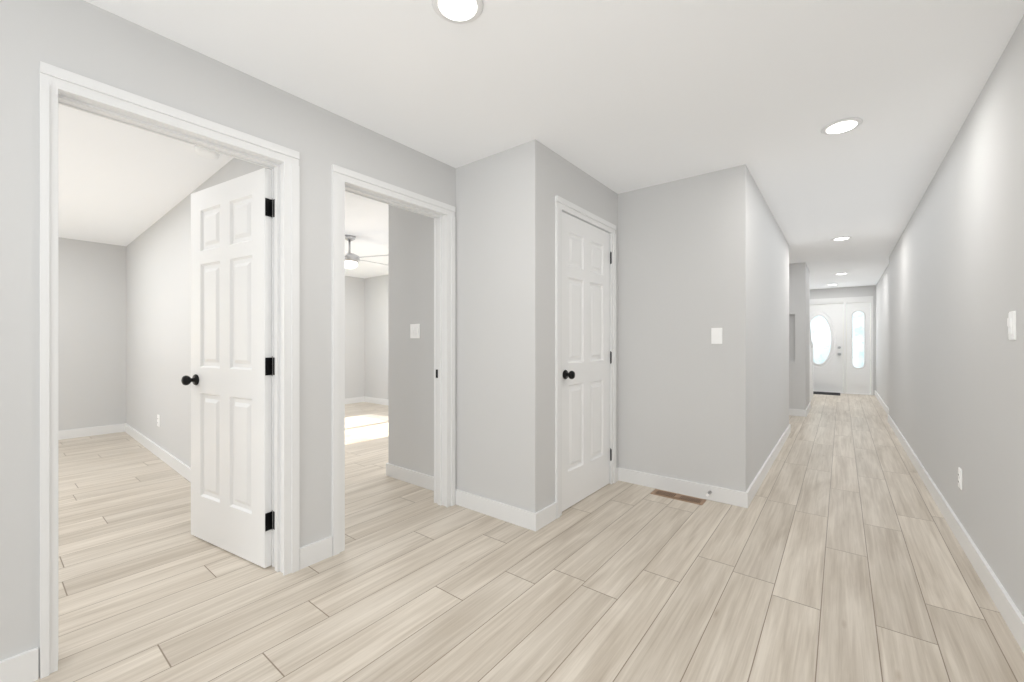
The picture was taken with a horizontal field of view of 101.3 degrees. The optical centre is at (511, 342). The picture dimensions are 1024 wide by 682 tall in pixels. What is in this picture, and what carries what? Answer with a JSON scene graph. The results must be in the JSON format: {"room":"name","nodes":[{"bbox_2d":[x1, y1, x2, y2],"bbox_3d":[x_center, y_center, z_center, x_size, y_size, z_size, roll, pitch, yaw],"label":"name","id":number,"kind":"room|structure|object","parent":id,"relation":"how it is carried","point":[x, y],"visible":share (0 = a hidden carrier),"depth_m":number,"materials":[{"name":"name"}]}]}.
{"room":"home hallway","nodes":[
{"label":"home hallway","id":0,"kind":"room"},
{"bbox_2d":[0,0,1023,676],"bbox_3d":[0.172,-0.049,5.650,8.131,2.400,15.340,0,0,38],"label":"wall","id":1,"kind":"structure","parent":0,"point":[698,258],"depth_m":2.84,"materials":[{"name":"grey paint"}]},
{"bbox_2d":[157,415,159,426],"bbox_3d":[-3.588,0.791,4.255,0.072,0.116,0.010,0,0,38],"label":"outlet","id":2,"kind":"object","parent":1,"relation":"attached to","point":[158,420],"visible":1,"depth_m":4.24,"materials":[{"name":"white plastic"}]},
{"bbox_2d":[40,61,298,678],"bbox_3d":[-1.406,0.094,1.827,0.156,2.115,0.873,0,0,38],"label":"trim","id":3,"kind":"structure","parent":1,"relation":"attached to","point":[60,86],"depth_m":1.72,"materials":[{"name":"white wood"}]},
{"bbox_2d":[181,168,274,567],"bbox_3d":[-1.578,0.129,2.298,0.797,2.030,0.221,0,0,38],"label":"bedroom door","id":4,"kind":"structure","parent":1,"relation":"in","point":[232,368],"depth_m":2.29,"materials":[{"name":"white painted wood"},{"name":"black metal"}]},
{"bbox_2d":[332,164,454,555],"bbox_3d":[-0.744,0.094,2.670,0.156,2.115,0.910,0,0,38],"label":"trim","id":5,"kind":"structure","parent":1,"relation":"attached to","point":[442,214],"depth_m":2.77,"materials":[{"name":"white wood"}]},
{"bbox_2d":[410,324,419,337],"bbox_3d":[-0.792,-0.093,3.411,0.116,0.116,0.013,0,0,38],"label":"bedroom light switch","id":6,"kind":"object","parent":1,"relation":"attached to","point":[414,330],"visible":1,"depth_m":3.41,"materials":[{"name":"white plastic"}]},
{"bbox_2d":[0,391,1023,681],"bbox_3d":[0.172,1.099,5.650,7.891,0.105,15.100,0,0,38],"label":"baseboard","id":7,"kind":"structure","parent":1,"relation":"attached to","point":[20,667],"depth_m":2.94,"materials":[{"name":"white painted wood"}]},
{"bbox_2d":[555,195,615,518],"bbox_3d":[0.523,0.094,3.143,0.138,2.115,0.910,0,0,38],"label":"trim","id":8,"kind":"structure","parent":1,"relation":"attached to","point":[572,209],"depth_m":2.80,"materials":[{"name":"white wood"}]},
{"bbox_2d":[562,212,610,511],"bbox_3d":[0.575,0.129,3.105,0.108,2.030,0.782,0,0,38],"label":"closet door","id":9,"kind":"structure","parent":1,"relation":"in","point":[586,359],"depth_m":3.08,"materials":[{"name":"white painted wood"},{"name":"black metal"}]},
{"bbox_2d":[711,328,721,343],"bbox_3d":[1.488,-0.049,3.049,0.072,0.116,0.006,0,0,38],"label":"light switch","id":10,"kind":"object","parent":1,"relation":"attached to","point":[716,335],"visible":1,"depth_m":3.05,"materials":[{"name":"white plastic"}]},
{"bbox_2d":[810,302,869,393],"bbox_3d":[7.342,0.120,9.640,1.360,2.018,0.117,0,0,38],"label":"entry door","id":11,"kind":"structure","parent":1,"relation":"in","point":[826,323],"depth_m":9.56,"materials":[{"name":"white wood"}]},
{"bbox_2d":[810,296,872,394],"bbox_3d":[7.326,0.067,9.697,1.546,2.170,0.138,0,0,38],"label":"door frame","id":12,"kind":"structure","parent":1,"relation":"attached to","point":[845,300],"depth_m":9.46,"materials":[{"name":"white wood"}]},
{"bbox_2d":[958,467,961,489],"bbox_3d":[2.608,0.791,2.445,0.010,0.116,0.072,0,0,38],"label":"outlet","id":13,"kind":"object","parent":1,"relation":"attached to","point":[959,477],"visible":0.98,"depth_m":2.43,"materials":[{"name":"white plastic"}]},
{"bbox_2d":[1007,311,1015,339],"bbox_3d":[2.021,-0.069,1.700,0.013,0.116,0.072,0,0,38],"label":"light switch","id":14,"kind":"object","parent":1,"relation":"attached to","point":[1011,321],"visible":0.98,"depth_m":1.69,"materials":[{"name":"white plastic"}]},
{"bbox_2d":[34,393,1023,681],"bbox_3d":[0.174,1.202,5.649,8.136,0.100,15.340,0,0,38],"label":"floor","id":15,"kind":"structure","parent":0,"point":[834,551],"depth_m":1.99,"materials":[{"name":"beige wood"}]},
{"bbox_2d":[650,489,705,504],"bbox_3d":[1.237,1.148,3.129,0.370,0.007,0.120,0,0,38],"label":"floor vent","id":16,"kind":"object","parent":15,"relation":"in","point":[685,498],"visible":1,"depth_m":3.12,"materials":[{"name":"brown metal"}]},
{"bbox_2d":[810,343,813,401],"bbox_3d":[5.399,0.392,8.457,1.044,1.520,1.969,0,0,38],"label":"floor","id":17,"kind":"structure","parent":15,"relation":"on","point":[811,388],"depth_m":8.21,"materials":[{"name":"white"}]},
{"bbox_2d":[810,327,813,379],"bbox_3d":[5.878,-0.034,8.327,0.110,2.370,1.821,0,0,38],"label":"stair rail","id":18,"kind":"object","parent":17,"relation":"attached to","point":[811,347],"visible":0.21,"depth_m":8.94,"materials":[{"name":"white wood"}]},
{"bbox_2d":[813,391,839,395],"bbox_3d":[6.978,1.145,9.549,0.780,0.012,0.480,0,0,38],"label":"doormat","id":19,"kind":"object","parent":15,"relation":"on","point":[825,393],"visible":0.57,"depth_m":9.39,"materials":[{"name":"grey"}]},
{"bbox_2d":[58,0,1023,289],"bbox_3d":[0.174,-1.298,5.649,8.136,0.100,15.340,0,0,38],"label":"ceiling","id":20,"kind":"structure","parent":0,"point":[618,96],"depth_m":2.11,"materials":[{"name":"white paint"}]},
{"bbox_2d":[195,146,219,158],"bbox_3d":[-1.972,-1.230,2.719,0.136,0.036,0.136,0,0,38],"label":"smoke detector","id":21,"kind":"object","parent":20,"relation":"attached to","point":[203,152],"visible":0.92,"depth_m":2.69,"materials":[{"name":"white plastic"}]},
{"bbox_2d":[345,235,387,268],"bbox_3d":[-1.885,-1.058,4.978,1.226,0.380,1.187,0,0,38],"label":"bedroom ceiling fan","id":22,"kind":"object","parent":20,"relation":"hanging from","point":[352,260],"visible":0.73,"depth_m":4.88,"materials":[{"name":"silver metal"}]},
{"bbox_2d":[431,0,483,23],"bbox_3d":[-0.200,-1.242,1.543,0.190,0.010,0.190,0,0,38],"label":"recessed light","id":23,"kind":"object","parent":20,"relation":"in","point":[460,11],"visible":1,"depth_m":1.56,"materials":[{"name":"white plastic"}]},
{"bbox_2d":[832,236,850,240],"bbox_3d":[3.934,-1.242,5.010,0.190,0.010,0.190,0,0,38],"label":"recessed light","id":24,"kind":"object","parent":20,"relation":"in","point":[842,238],"visible":0.94,"depth_m":4.99,"materials":[{"name":"white plastic"}]},
{"bbox_2d":[821,117,862,134],"bbox_3d":[1.896,-1.242,2.414,0.190,0.010,0.190,0,0,38],"label":"recessed light","id":25,"kind":"object","parent":20,"relation":"in","point":[841,126],"visible":1,"depth_m":2.40,"materials":[{"name":"white plastic"}]}
]}

